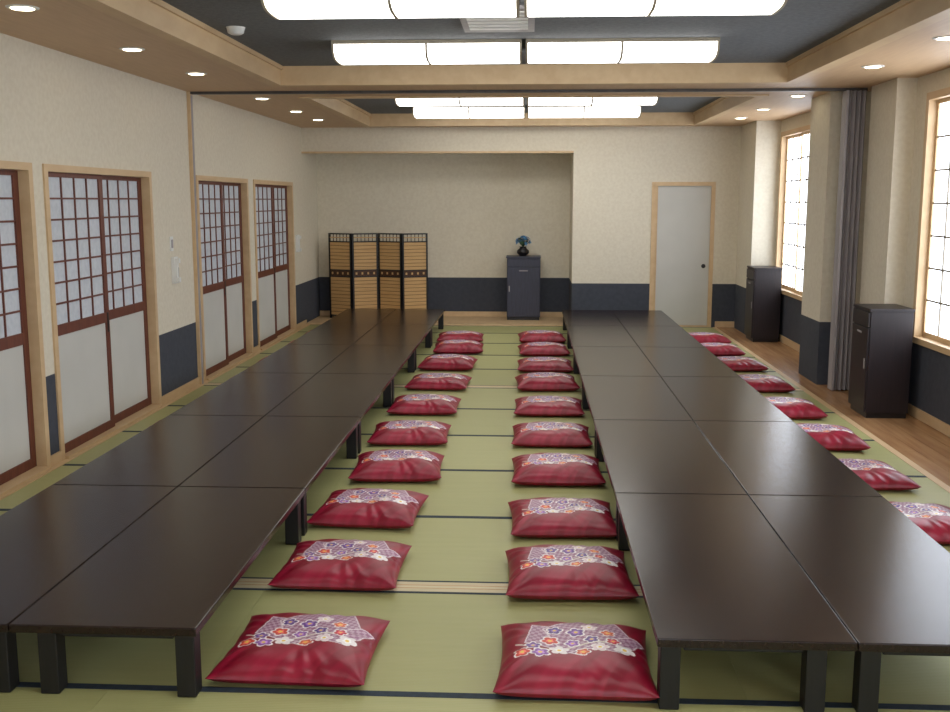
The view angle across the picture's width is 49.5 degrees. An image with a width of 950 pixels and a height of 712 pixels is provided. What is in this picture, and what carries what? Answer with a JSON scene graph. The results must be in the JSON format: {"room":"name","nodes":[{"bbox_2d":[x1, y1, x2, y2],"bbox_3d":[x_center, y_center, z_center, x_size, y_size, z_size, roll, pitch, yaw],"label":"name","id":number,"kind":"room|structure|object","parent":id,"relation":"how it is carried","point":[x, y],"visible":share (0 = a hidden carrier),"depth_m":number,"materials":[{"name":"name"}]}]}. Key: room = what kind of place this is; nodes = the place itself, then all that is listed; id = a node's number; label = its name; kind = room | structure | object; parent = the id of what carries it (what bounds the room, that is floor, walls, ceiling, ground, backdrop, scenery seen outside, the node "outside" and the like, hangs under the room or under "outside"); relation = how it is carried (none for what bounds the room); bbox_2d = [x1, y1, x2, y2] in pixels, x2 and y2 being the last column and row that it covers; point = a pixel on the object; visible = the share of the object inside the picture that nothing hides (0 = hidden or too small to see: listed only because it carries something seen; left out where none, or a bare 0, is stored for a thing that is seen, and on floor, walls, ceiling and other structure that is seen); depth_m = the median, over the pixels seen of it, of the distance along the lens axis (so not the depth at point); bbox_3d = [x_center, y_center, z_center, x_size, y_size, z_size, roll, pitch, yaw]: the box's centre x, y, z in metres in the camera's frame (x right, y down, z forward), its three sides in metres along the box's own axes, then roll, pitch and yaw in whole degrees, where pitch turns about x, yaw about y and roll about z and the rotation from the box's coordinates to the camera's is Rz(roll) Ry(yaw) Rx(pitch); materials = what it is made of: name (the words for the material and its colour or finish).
{"room":"japanese banquet room","nodes":[
{"label":"japanese banquet room","id":0,"kind":"room"},
{"bbox_2d":[0,33,319,454],"bbox_3d":[-2.709,-0.615,6.331,0.120,2.820,16.800,0,9,3],"label":"wall","id":1,"kind":"structure","parent":0,"point":[57,107],"depth_m":8.32,"materials":[{"name":"paint"}]},
{"bbox_2d":[0,160,50,496],"bbox_3d":[-2.735,-0.093,5.388,0.135,1.870,1.820,0,9,3],"label":"door","id":2,"kind":"structure","parent":1,"relation":"in","point":[25,455],"depth_m":6.14,"materials":[{"name":"white paper"}]},
{"bbox_2d":[42,164,162,460],"bbox_3d":[-2.631,-0.387,7.329,0.135,1.870,1.810,0,9,3],"label":"door","id":3,"kind":"structure","parent":1,"relation":"in","point":[99,222],"depth_m":7.23,"materials":[{"name":"white paper"}]},
{"bbox_2d":[169,236,173,250],"bbox_3d":[-2.523,-0.934,8.572,0.013,0.120,0.070,0,9,3],"label":"light switch","id":4,"kind":"object","parent":1,"relation":"attached to","point":[171,237],"visible":1,"depth_m":8.56,"materials":[{"name":"white plastic"}]},
{"bbox_2d":[171,257,180,283],"bbox_3d":[-2.496,-0.721,8.633,0.065,0.220,0.100,0,9,3],"label":"wall phone","id":5,"kind":"object","parent":1,"relation":"attached to","point":[175,261],"visible":1,"depth_m":8.59,"materials":[{"name":"white plastic"}]},
{"bbox_2d":[51,320,306,466],"bbox_3d":[-2.670,0.723,6.000,0.014,0.066,15.750,0,9,3],"label":"baseboard","id":6,"kind":"structure","parent":1,"relation":"attached to","point":[56,458],"depth_m":8.74,"materials":[{"name":"brown wood"}]},
{"bbox_2d":[186,91,203,383],"bbox_3d":[-2.482,-1.023,9.148,0.034,2.576,0.070,0,9,3],"label":"post","id":7,"kind":"object","parent":1,"relation":"attached to","point":[189,97],"depth_m":9.12,"materials":[{"name":"beige wood"}]},
{"bbox_2d":[196,175,254,380],"bbox_3d":[-2.480,-0.815,10.157,0.135,1.870,1.700,0,9,3],"label":"door","id":8,"kind":"structure","parent":1,"relation":"in","point":[222,202],"depth_m":10.17,"materials":[{"name":"white paper"}]},
{"bbox_2d":[253,179,297,350],"bbox_3d":[-2.375,-1.115,12.137,0.135,1.870,1.850,0,9,3],"label":"door","id":9,"kind":"structure","parent":1,"relation":"in","point":[273,200],"depth_m":12.18,"materials":[{"name":"white paper"}]},
{"bbox_2d":[296,235,301,251],"bbox_3d":[-2.252,-1.441,13.190,0.065,0.220,0.100,0,9,3],"label":"wall phone","id":10,"kind":"object","parent":1,"relation":"attached to","point":[298,237],"visible":1,"depth_m":13.15,"materials":[{"name":"white plastic"}]},
{"bbox_2d":[317,153,570,311],"bbox_3d":[-0.443,-1.740,14.496,3.537,2.600,0.100,0,9,3],"label":"wall","id":11,"kind":"structure","parent":0,"point":[473,208],"depth_m":14.41,"materials":[{"name":"paint"}]},
{"bbox_2d":[320,311,562,316],"bbox_3d":[-0.446,-0.599,14.612,3.537,0.070,0.014,0,9,3],"label":"baseboard","id":12,"kind":"structure","parent":11,"relation":"attached to","point":[322,313],"depth_m":14.58,"materials":[{"name":"brown wood"}]},
{"bbox_2d":[0,316,949,711],"bbox_3d":[0.319,0.752,6.325,6.190,0.120,16.700,0,9,3],"label":"floor","id":13,"kind":"structure","parent":0,"point":[439,649],"depth_m":4.27,"materials":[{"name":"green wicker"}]},
{"bbox_2d":[0,485,176,692],"bbox_3d":[-1.831,0.890,4.294,0.634,0.250,1.674,0,9,3],"label":"table","id":14,"kind":"object","parent":13,"relation":"on","point":[48,536],"visible":0.78,"depth_m":4.34,"materials":[{"name":"paint"}]},
{"bbox_2d":[9,487,304,696],"bbox_3d":[-1.194,0.895,4.261,0.634,0.250,1.674,0,9,3],"label":"table","id":15,"kind":"object","parent":13,"relation":"on","point":[166,574],"visible":1,"depth_m":3.86,"materials":[{"name":"paint"}]},
{"bbox_2d":[53,415,263,486],"bbox_3d":[-1.742,0.639,5.953,0.634,0.250,1.674,0,9,3],"label":"table","id":16,"kind":"object","parent":13,"relation":"on","point":[168,452],"visible":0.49,"depth_m":5.75,"materials":[{"name":"paint"}]},
{"bbox_2d":[170,373,315,415],"bbox_3d":[-1.654,0.388,7.611,0.634,0.250,1.674,0,9,3],"label":"table","id":17,"kind":"object","parent":13,"relation":"on","point":[243,394],"visible":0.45,"depth_m":7.45,"materials":[{"name":"paint"}]},
{"bbox_2d":[179,416,360,535],"bbox_3d":[-1.105,0.644,5.919,0.634,0.250,1.674,0,9,3],"label":"table","id":18,"kind":"object","parent":13,"relation":"on","point":[276,451],"visible":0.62,"depth_m":5.72,"materials":[{"name":"paint"}]},
{"bbox_2d":[240,344,350,373],"bbox_3d":[-1.565,0.137,9.270,0.634,0.250,1.674,0,9,3],"label":"table","id":19,"kind":"object","parent":13,"relation":"on","point":[291,358],"visible":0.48,"depth_m":9.13,"materials":[{"name":"paint"}]},
{"bbox_2d":[205,613,389,686],"bbox_3d":[-0.624,1.049,3.747,0.550,0.098,0.539,1,9,5],"label":"floor cushion","id":20,"kind":"object","parent":13,"relation":"on","point":[299,649],"visible":1,"depth_m":3.60,"materials":[{"name":"red fabric"}]},
{"bbox_2d":[266,373,393,453],"bbox_3d":[-1.017,0.393,7.578,0.634,0.250,1.674,0,9,3],"label":"table","id":21,"kind":"object","parent":13,"relation":"on","point":[323,395],"visible":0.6,"depth_m":7.45,"materials":[{"name":"paint"}]},
{"bbox_2d":[289,324,376,344],"bbox_3d":[-1.477,-0.114,10.929,0.634,0.250,1.674,0,9,3],"label":"table","id":22,"kind":"object","parent":13,"relation":"on","point":[324,334],"visible":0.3,"depth_m":10.83,"materials":[{"name":"paint"}]},
{"bbox_2d":[268,539,411,590],"bbox_3d":[-0.588,0.918,4.606,0.550,0.099,0.539,1,9,4],"label":"floor cushion","id":23,"kind":"object","parent":13,"relation":"on","point":[324,564],"visible":1,"depth_m":4.45,"materials":[{"name":"red fabric"}]},
{"bbox_2d":[323,309,395,323],"bbox_3d":[-1.388,-0.366,12.588,0.634,0.250,1.674,0,9,3],"label":"table","id":24,"kind":"object","parent":13,"relation":"on","point":[349,316],"visible":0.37,"depth_m":12.50,"materials":[{"name":"paint"}]},
{"bbox_2d":[318,345,416,403],"bbox_3d":[-0.928,0.142,9.237,0.634,0.250,1.674,0,9,3],"label":"table","id":25,"kind":"object","parent":13,"relation":"on","point":[357,359],"visible":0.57,"depth_m":9.13,"materials":[{"name":"paint"}]},
{"bbox_2d":[307,488,428,528],"bbox_3d":[-0.554,0.790,5.436,0.550,0.104,0.539,1,9,6],"label":"floor cushion","id":26,"kind":"object","parent":13,"relation":"on","point":[355,507],"visible":1,"depth_m":5.26,"materials":[{"name":"red fabric"}]},
{"bbox_2d":[328,233,427,317],"bbox_3d":[-1.344,-1.102,14.221,1.380,1.178,0.188,0,9,3],"label":"folding screen","id":27,"kind":"object","parent":13,"relation":"on","point":[356,268],"visible":0.98,"depth_m":14.21,"materials":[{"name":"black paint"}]},
{"bbox_2d":[353,324,432,369],"bbox_3d":[-0.840,-0.109,10.896,0.634,0.250,1.674,0,9,3],"label":"table","id":28,"kind":"object","parent":13,"relation":"on","point":[381,334],"visible":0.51,"depth_m":10.83,"materials":[{"name":"paint"}]},
{"bbox_2d":[348,449,444,481],"bbox_3d":[-0.469,0.658,6.282,0.550,0.112,0.539,0,9,0],"label":"floor cushion","id":29,"kind":"object","parent":13,"relation":"on","point":[386,465],"visible":1,"depth_m":6.09,"materials":[{"name":"red fabric"}]},
{"bbox_2d":[367,420,450,444],"bbox_3d":[-0.450,0.526,7.193,0.550,0.100,0.539,0,9,1],"label":"floor cushion","id":30,"kind":"object","parent":13,"relation":"on","point":[397,432],"visible":1,"depth_m":7.00,"materials":[{"name":"red fabric"}]},
{"bbox_2d":[378,309,444,345],"bbox_3d":[-0.751,-0.361,12.554,0.634,0.250,1.674,0,9,3],"label":"table","id":31,"kind":"object","parent":13,"relation":"on","point":[398,316],"visible":0.56,"depth_m":12.50,"materials":[{"name":"paint"}]},
{"bbox_2d":[386,394,460,414],"bbox_3d":[-0.397,0.376,8.181,0.550,0.101,0.539,0,9,3],"label":"floor cushion","id":32,"kind":"object","parent":13,"relation":"on","point":[413,404],"visible":1,"depth_m":7.98,"materials":[{"name":"red fabric"}]},
{"bbox_2d":[405,373,471,389],"bbox_3d":[-0.322,0.221,9.216,0.550,0.098,0.539,1,9,5],"label":"floor cushion","id":33,"kind":"object","parent":13,"relation":"on","point":[425,381],"visible":1,"depth_m":9.01,"materials":[{"name":"red fabric"}]},
{"bbox_2d":[418,354,477,370],"bbox_3d":[-0.267,0.055,10.252,0.550,0.115,0.539,1,9,5],"label":"floor cushion","id":34,"kind":"object","parent":13,"relation":"on","point":[452,362],"visible":1,"depth_m":10.04,"materials":[{"name":"red fabric"}]},
{"bbox_2d":[433,340,483,353],"bbox_3d":[-0.179,-0.108,11.337,0.550,0.112,0.539,0,9,1],"label":"floor cushion","id":35,"kind":"object","parent":13,"relation":"on","point":[447,346],"visible":1,"depth_m":11.11,"materials":[{"name":"red fabric"}]},
{"bbox_2d":[437,331,483,341],"bbox_3d":[-0.171,-0.236,12.228,0.550,0.100,0.539,0,9,1],"label":"floor cushion","id":36,"kind":"object","parent":13,"relation":"on","point":[448,335],"visible":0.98,"depth_m":12.03,"materials":[{"name":"red fabric"}]},
{"bbox_2d":[506,255,540,319],"bbox_3d":[0.668,-0.948,14.241,0.472,0.870,0.372,0,9,3],"label":"storage cabinet","id":37,"kind":"object","parent":13,"relation":"on","point":[523,272],"visible":1,"depth_m":14.06,"materials":[{"name":"black paint"}]},
{"bbox_2d":[515,236,530,255],"bbox_3d":[0.662,-1.516,14.146,0.232,0.283,0.209,0,9,3],"label":"flower vase","id":38,"kind":"object","parent":37,"relation":"on","point":[522,251],"visible":1,"depth_m":14.09,"materials":[{"name":"black paint"}]},
{"bbox_2d":[518,330,565,342],"bbox_3d":[0.787,-0.235,12.177,0.550,0.113,0.539,0,9,0],"label":"floor cushion","id":39,"kind":"object","parent":13,"relation":"on","point":[533,335],"visible":0.98,"depth_m":11.96,"materials":[{"name":"red fabric"}]},
{"bbox_2d":[518,342,569,355],"bbox_3d":[0.745,-0.083,11.190,0.550,0.108,0.539,0,9,0],"label":"floor cushion","id":40,"kind":"object","parent":13,"relation":"on","point":[533,348],"visible":1,"depth_m":10.97,"materials":[{"name":"red fabric"}]},
{"bbox_2d":[517,357,573,371],"bbox_3d":[0.689,0.077,10.154,0.550,0.102,0.539,0,9,3],"label":"floor cushion","id":41,"kind":"object","parent":13,"relation":"on","point":[530,364],"visible":1,"depth_m":9.94,"materials":[{"name":"red fabric"}]},
{"bbox_2d":[515,372,579,390],"bbox_3d":[0.637,0.221,9.165,0.550,0.114,0.539,0,9,0],"label":"floor cushion","id":42,"kind":"object","parent":13,"relation":"on","point":[535,381],"visible":1,"depth_m":8.95,"materials":[{"name":"red fabric"}]},
{"bbox_2d":[514,395,584,415],"bbox_3d":[0.581,0.386,8.130,0.550,0.098,0.539,0,9,3],"label":"floor cushion","id":43,"kind":"object","parent":13,"relation":"on","point":[538,405],"visible":1,"depth_m":7.93,"materials":[{"name":"red fabric"}]},
{"bbox_2d":[511,422,592,446],"bbox_3d":[0.529,0.534,7.142,0.550,0.099,0.539,0,9,3],"label":"floor cushion","id":44,"kind":"object","parent":13,"relation":"on","point":[532,434],"visible":1,"depth_m":6.95,"materials":[{"name":"red fabric"}]},
{"bbox_2d":[511,453,605,485],"bbox_3d":[0.493,0.671,6.203,0.550,0.110,0.539,0,9,2],"label":"floor cushion","id":45,"kind":"object","parent":13,"relation":"on","point":[551,469],"visible":1,"depth_m":6.01,"materials":[{"name":"red fabric"}]},
{"bbox_2d":[508,497,616,537],"bbox_3d":[0.450,0.816,5.285,0.550,0.097,0.539,0,9,0],"label":"floor cushion","id":46,"kind":"object","parent":13,"relation":"on","point":[543,517],"visible":1,"depth_m":5.12,"materials":[{"name":"red fabric"}]},
{"bbox_2d":[505,544,638,599],"bbox_3d":[0.407,0.928,4.494,0.550,0.113,0.539,0,9,1],"label":"floor cushion","id":47,"kind":"object","parent":13,"relation":"on","point":[545,571],"visible":1,"depth_m":4.32,"materials":[{"name":"red fabric"}]},
{"bbox_2d":[493,621,658,700],"bbox_3d":[0.352,1.059,3.646,0.550,0.109,0.539,1,9,4],"label":"floor cushion","id":48,"kind":"object","parent":13,"relation":"on","point":[540,659],"visible":1,"depth_m":3.49,"materials":[{"name":"red fabric"}]},
{"bbox_2d":[562,310,622,340],"bbox_3d":[1.392,-0.344,12.443,0.634,0.250,1.674,0,9,3],"label":"table","id":49,"kind":"object","parent":13,"relation":"on","point":[570,317],"visible":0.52,"depth_m":12.30,"materials":[{"name":"paint"}]},
{"bbox_2d":[566,326,637,370],"bbox_3d":[1.303,-0.092,10.784,0.634,0.250,1.674,0,9,3],"label":"table","id":50,"kind":"object","parent":13,"relation":"on","point":[578,336],"visible":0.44,"depth_m":10.67,"materials":[{"name":"paint"}]},
{"bbox_2d":[573,346,659,402],"bbox_3d":[1.215,0.159,9.125,0.634,0.250,1.674,0,9,3],"label":"table","id":51,"kind":"object","parent":13,"relation":"on","point":[588,361],"visible":0.6,"depth_m":9.02,"materials":[{"name":"paint"}]},
{"bbox_2d":[581,376,692,456],"bbox_3d":[1.126,0.410,7.466,0.634,0.250,1.674,0,9,3],"label":"table","id":52,"kind":"object","parent":13,"relation":"on","point":[606,397],"visible":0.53,"depth_m":7.34,"materials":[{"name":"paint"}]},
{"bbox_2d":[612,310,678,325],"bbox_3d":[2.029,-0.339,12.409,0.634,0.250,1.674,0,9,3],"label":"table","id":53,"kind":"object","parent":13,"relation":"on","point":[626,317],"visible":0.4,"depth_m":12.30,"materials":[{"name":"paint"}]},
{"bbox_2d":[623,326,703,346],"bbox_3d":[1.940,-0.087,10.751,0.634,0.250,1.674,0,9,3],"label":"table","id":54,"kind":"object","parent":13,"relation":"on","point":[643,336],"visible":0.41,"depth_m":10.67,"materials":[{"name":"paint"}]},
{"bbox_2d":[594,420,746,540],"bbox_3d":[1.038,0.661,5.808,0.634,0.250,1.674,0,9,3],"label":"table","id":55,"kind":"object","parent":13,"relation":"on","point":[639,456],"visible":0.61,"depth_m":5.59,"materials":[{"name":"paint"}]},
{"bbox_2d":[639,347,739,376],"bbox_3d":[1.852,0.164,9.092,0.634,0.250,1.674,0,9,3],"label":"table","id":56,"kind":"object","parent":13,"relation":"on","point":[667,361],"visible":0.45,"depth_m":8.96,"materials":[{"name":"paint"}]},
{"bbox_2d":[689,332,730,343],"bbox_3d":[2.685,-0.214,12.079,0.550,0.101,0.539,0,9,2],"label":"floor cushion","id":57,"kind":"object","parent":13,"relation":"on","point":[701,337],"visible":0.76,"depth_m":11.87,"materials":[{"name":"red fabric"}]},
{"bbox_2d":[701,343,745,355],"bbox_3d":[2.617,-0.079,11.192,0.550,0.100,0.539,1,9,4],"label":"floor cushion","id":58,"kind":"object","parent":13,"relation":"on","point":[718,349],"visible":0.79,"depth_m":10.97,"materials":[{"name":"red fabric"}]},
{"bbox_2d":[661,377,792,421],"bbox_3d":[1.763,0.415,7.433,0.634,0.250,1.674,0,9,3],"label":"table","id":59,"kind":"object","parent":13,"relation":"on","point":[702,398],"visible":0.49,"depth_m":7.26,"materials":[{"name":"paint"}]},
{"bbox_2d":[615,493,856,711],"bbox_3d":[0.949,0.912,4.149,0.634,0.250,1.674,0,9,3],"label":"table","id":60,"kind":"object","parent":13,"relation":"on","point":[713,574],"visible":0.98,"depth_m":3.74,"materials":[{"name":"paint"}]},
{"bbox_2d":[717,356,768,370],"bbox_3d":[2.565,0.070,10.204,0.550,0.100,0.539,0,9,0],"label":"floor cushion","id":61,"kind":"object","parent":13,"relation":"on","point":[736,363],"visible":0.75,"depth_m":9.99,"materials":[{"name":"red fabric"}]},
{"bbox_2d":[744,266,782,341],"bbox_3d":[3.415,-0.623,12.230,0.332,0.870,0.432,0,9,3],"label":"storage cabinet","id":62,"kind":"object","parent":13,"relation":"on","point":[763,283],"visible":1,"depth_m":12.05,"materials":[{"name":"black paint"}]},
{"bbox_2d":[739,374,795,391],"bbox_3d":[2.497,0.233,9.119,0.550,0.103,0.539,0,9,3],"label":"floor cushion","id":63,"kind":"object","parent":13,"relation":"on","point":[761,383],"visible":0.74,"depth_m":8.91,"materials":[{"name":"red fabric"}]},
{"bbox_2d":[694,421,882,496],"bbox_3d":[1.675,0.666,5.774,0.634,0.250,1.674,0,9,3],"label":"table","id":64,"kind":"object","parent":13,"relation":"on","point":[765,458],"visible":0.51,"depth_m":5.57,"materials":[{"name":"paint"}]},
{"bbox_2d":[765,397,827,418],"bbox_3d":[2.409,0.395,8.034,0.550,0.107,0.539,1,9,4],"label":"floor cushion","id":65,"kind":"object","parent":13,"relation":"on","point":[794,408],"visible":0.69,"depth_m":7.82,"materials":[{"name":"red fabric"}]},
{"bbox_2d":[797,423,870,450],"bbox_3d":[2.356,0.544,7.046,0.550,0.109,0.539,1,9,6],"label":"floor cushion","id":66,"kind":"object","parent":13,"relation":"on","point":[831,437],"visible":0.75,"depth_m":6.84,"materials":[{"name":"red fabric"}]},
{"bbox_2d":[749,495,949,711],"bbox_3d":[1.586,0.917,4.116,0.634,0.250,1.674,0,9,3],"label":"table","id":67,"kind":"object","parent":13,"relation":"on","point":[887,581],"visible":0.86,"depth_m":3.93,"materials":[{"name":"paint"}]},
{"bbox_2d":[838,458,920,489],"bbox_3d":[2.266,0.692,6.111,0.550,0.096,0.539,0,9,1],"label":"floor cushion","id":68,"kind":"object","parent":13,"relation":"on","point":[879,475],"visible":0.55,"depth_m":5.92,"materials":[{"name":"red fabric"}]},
{"bbox_2d":[848,304,914,417],"bbox_3d":[3.144,0.033,7.998,0.342,0.840,0.412,0,9,3],"label":"storage cabinet","id":69,"kind":"object","parent":13,"relation":"on","point":[882,334],"visible":1,"depth_m":7.83,"materials":[{"name":"black paint"}]},
{"bbox_2d":[889,501,949,543],"bbox_3d":[2.217,0.828,5.193,0.550,0.102,0.539,1,9,5],"label":"floor cushion","id":70,"kind":"object","parent":13,"relation":"on","point":[933,519],"visible":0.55,"depth_m":5.09,"materials":[{"name":"red fabric"}]},
{"bbox_2d":[0,0,949,127],"bbox_3d":[0.294,-1.837,5.454,5.950,0.140,15.750,0,9,3],"label":"ceiling","id":71,"kind":"structure","parent":0,"point":[71,27],"depth_m":7.59,"materials":[{"name":"beige paint"}]},
{"bbox_2d":[5,4,39,10],"bbox_3d":[-2.208,-1.697,5.026,0.156,0.009,0.156,0,9,3],"label":"recessed light","id":72,"kind":"object","parent":71,"relation":"in","point":[19,7],"visible":1,"depth_m":5.00,"materials":[{"name":"white plastic"}]},
{"bbox_2d":[119,47,144,51],"bbox_3d":[-2.134,-1.906,6.409,0.156,0.009,0.156,0,9,3],"label":"recessed light","id":73,"kind":"object","parent":71,"relation":"in","point":[134,49],"visible":1,"depth_m":6.37,"materials":[{"name":"white plastic"}]},
{"bbox_2d":[185,72,206,74],"bbox_3d":[-2.068,-2.093,7.643,0.156,0.009,0.156,0,9,3],"label":"recessed light","id":74,"kind":"object","parent":71,"relation":"in","point":[188,73],"visible":1,"depth_m":7.61,"materials":[{"name":"white plastic"}]},
{"bbox_2d":[226,26,244,34],"bbox_3d":[-1.500,-2.037,6.456,0.120,0.045,0.120,0,9,3],"label":"smoke detector","id":75,"kind":"object","parent":71,"relation":"attached to","point":[233,30],"visible":1,"depth_m":6.42,"materials":[{"name":"white plastic"}]},
{"bbox_2d":[254,97,270,99],"bbox_3d":[-1.968,-2.377,9.519,0.156,0.009,0.156,0,9,3],"label":"recessed light","id":76,"kind":"object","parent":71,"relation":"in","point":[258,98],"visible":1,"depth_m":9.48,"materials":[{"name":"white plastic"}]},
{"bbox_2d":[76,0,949,86],"bbox_3d":[0.256,-1.708,4.640,4.230,0.152,7.450,0,9,3],"label":"trim","id":77,"kind":"structure","parent":71,"relation":"attached to","point":[159,18],"depth_m":8.12,"materials":[{"name":"brown wood"}]},
{"bbox_2d":[190,88,840,94],"bbox_3d":[0.302,-2.264,8.812,5.550,0.022,0.050,0,9,3],"label":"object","id":78,"kind":"structure","parent":71,"relation":"attached to","point":[738,89],"depth_m":8.80,"materials":[{"name":"brown wood"}]},
{"bbox_2d":[827,88,867,389],"bbox_3d":[3.183,-0.979,8.838,0.220,2.570,0.120,0,9,3],"label":"partition","id":79,"kind":"object","parent":78,"relation":"attached to","point":[853,116],"depth_m":8.80,"materials":[{"name":"grey fabric"}]},
{"bbox_2d":[298,94,768,126],"bbox_3d":[0.599,-2.683,11.082,4.230,0.152,3.700,0,9,3],"label":"trim","id":80,"kind":"structure","parent":71,"relation":"attached to","point":[728,103],"depth_m":12.72,"materials":[{"name":"brown wood"}]},
{"bbox_2d":[789,95,806,96],"bbox_3d":[2.905,-2.339,9.264,0.156,0.009,0.156,0,9,3],"label":"recessed light","id":81,"kind":"object","parent":71,"relation":"in","point":[789,95],"visible":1,"depth_m":9.24,"materials":[{"name":"white plastic"}]},
{"bbox_2d":[861,65,884,67],"bbox_3d":[2.797,-2.032,7.240,0.156,0.009,0.156,0,9,3],"label":"recessed light","id":82,"kind":"object","parent":71,"relation":"in","point":[866,66],"visible":1,"depth_m":7.20,"materials":[{"name":"white plastic"}]},
{"bbox_2d":[932,35,949,39],"bbox_3d":[2.729,-1.838,5.957,0.156,0.009,0.156,0,9,3],"label":"recessed light","id":83,"kind":"object","parent":71,"relation":"in","point":[947,37],"visible":1,"depth_m":5.94,"materials":[{"name":"white plastic"}]},
{"bbox_2d":[301,126,741,327],"bbox_3d":[0.712,-1.699,13.489,5.950,2.820,0.120,0,9,3],"label":"wall","id":84,"kind":"structure","parent":0,"point":[615,169],"depth_m":13.32,"materials":[{"name":"paint"}]},
{"bbox_2d":[301,151,573,153],"bbox_3d":[-0.496,-2.639,13.341,3.537,0.025,0.018,0,9,3],"label":"header","id":85,"kind":"object","parent":84,"relation":"attached to","point":[316,152],"visible":1,"depth_m":13.33,"materials":[{"name":"brown wood"}]},
{"bbox_2d":[649,182,715,326],"bbox_3d":[2.688,-1.315,13.425,0.810,1.880,0.112,0,9,3],"label":"door","id":86,"kind":"structure","parent":84,"relation":"in","point":[682,213],"depth_m":13.39,"materials":[{"name":"white wood"}]},
{"bbox_2d":[715,321,733,326],"bbox_3d":[2.330,-0.421,13.528,2.123,0.078,0.014,0,9,3],"label":"baseboard","id":87,"kind":"structure","parent":84,"relation":"attached to","point":[717,323],"depth_m":13.47,"materials":[{"name":"brown wood"}]},
{"bbox_2d":[162,0,900,113],"bbox_3d":[0.291,-1.947,5.377,6.190,0.100,15.870,0,9,3],"label":"ceiling","id":88,"kind":"structure","parent":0,"point":[802,25],"depth_m":6.57,"materials":[{"name":"black paint"}]},
{"bbox_2d":[261,0,519,19],"bbox_3d":[-0.418,-1.827,5.336,1.292,0.124,0.474,0,9,3],"label":"ceiling lamp","id":89,"kind":"object","parent":88,"relation":"attached to","point":[277,9],"depth_m":5.22,"materials":[{"name":"white plastic"}]},
{"bbox_2d":[331,39,521,64],"bbox_3d":[-0.319,-2.109,7.193,1.292,0.124,0.474,0,9,3],"label":"ceiling lamp","id":90,"kind":"object","parent":88,"relation":"attached to","point":[445,51],"depth_m":6.99,"materials":[{"name":"white plastic"}]},
{"bbox_2d":[394,98,524,106],"bbox_3d":[-0.146,-2.599,10.431,1.292,0.124,0.474,0,9,3],"label":"ceiling lamp","id":91,"kind":"object","parent":88,"relation":"attached to","point":[413,101],"depth_m":10.27,"materials":[{"name":"white plastic"}]},
{"bbox_2d":[412,105,524,118],"bbox_3d":[-0.062,-2.838,12.011,1.292,0.124,0.474,0,9,3],"label":"ceiling lamp","id":92,"kind":"object","parent":88,"relation":"attached to","point":[469,112],"depth_m":11.81,"materials":[{"name":"white plastic"}]},
{"bbox_2d":[459,5,534,32],"bbox_3d":[0.135,-1.996,6.122,0.440,0.026,0.800,0,9,3],"label":"ceiling air vent","id":93,"kind":"object","parent":88,"relation":"attached to","point":[475,24],"depth_m":6.22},
{"bbox_2d":[527,105,641,117],"bbox_3d":[1.256,-2.828,11.942,1.292,0.124,0.474,0,9,3],"label":"ceiling lamp","id":94,"kind":"object","parent":88,"relation":"attached to","point":[547,111],"depth_m":11.74,"materials":[{"name":"white plastic"}]},
{"bbox_2d":[527,97,658,105],"bbox_3d":[1.172,-2.588,10.362,1.292,0.124,0.474,0,9,3],"label":"ceiling lamp","id":95,"kind":"object","parent":88,"relation":"attached to","point":[607,100],"depth_m":10.20,"materials":[{"name":"white plastic"}]},
{"bbox_2d":[526,37,719,63],"bbox_3d":[0.999,-2.098,7.124,1.292,0.124,0.474,0,9,3],"label":"ceiling lamp","id":96,"kind":"object","parent":88,"relation":"attached to","point":[691,49],"depth_m":6.92,"materials":[{"name":"white plastic"}]},
{"bbox_2d":[524,0,787,17],"bbox_3d":[0.900,-1.817,5.268,1.292,0.124,0.474,0,9,3],"label":"ceiling lamp","id":97,"kind":"object","parent":88,"relation":"attached to","point":[532,8],"depth_m":5.17,"materials":[{"name":"white plastic"}]},
{"bbox_2d":[569,153,572,309],"bbox_3d":[1.347,-1.663,13.992,0.093,2.600,0.930,0,9,3],"label":"wall","id":98,"kind":"structure","parent":0,"point":[571,176],"depth_m":13.92,"materials":[{"name":"paint"}]},
{"bbox_2d":[734,121,781,334],"bbox_3d":[3.511,-1.581,12.846,0.290,2.580,0.890,0,9,3],"label":"wall column","id":99,"kind":"structure","parent":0,"point":[760,140],"depth_m":12.43,"materials":[{"name":"paint"}]},
{"bbox_2d":[799,91,871,384],"bbox_3d":[3.289,-1.062,9.422,0.370,2.580,0.630,0,9,3],"label":"wall column","id":100,"kind":"structure","parent":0,"point":[826,109],"depth_m":9.24,"materials":[{"name":"paint"}]},
{"bbox_2d":[779,68,949,424],"bbox_3d":[3.328,-0.497,5.556,0.120,2.820,15.870,0,9,3],"label":"wall","id":101,"kind":"structure","parent":0,"point":[929,387],"depth_m":7.88,"materials":[{"name":"paint"}]},
{"bbox_2d":[775,125,809,300],"bbox_3d":[3.621,-1.589,11.466,0.127,1.870,1.700,0,9,3],"label":"window","id":102,"kind":"structure","parent":101,"relation":"in","point":[794,145],"depth_m":11.86,"materials":[{"name":"white paper"}]},
{"bbox_2d":[778,334,949,436],"bbox_3d":[3.234,0.833,5.245,0.014,0.077,14.850,0,9,3],"label":"baseboard","id":103,"kind":"structure","parent":101,"relation":"attached to","point":[928,419],"depth_m":7.73,"materials":[{"name":"brown wood"}]},
{"bbox_2d":[912,87,949,355],"bbox_3d":[3.381,-0.907,6.959,0.127,1.870,1.770,0,9,3],"label":"window","id":104,"kind":"structure","parent":101,"relation":"in","point":[931,304],"depth_m":7.68,"materials":[{"name":"white paper"}]},
{"bbox_2d":[860,78,917,305],"bbox_3d":[3.345,-0.911,8.419,0.150,2.580,0.610,0,9,3],"label":"wall column","id":105,"kind":"structure","parent":0,"point":[893,102],"depth_m":8.16,"materials":[{"name":"paint"}]}
]}

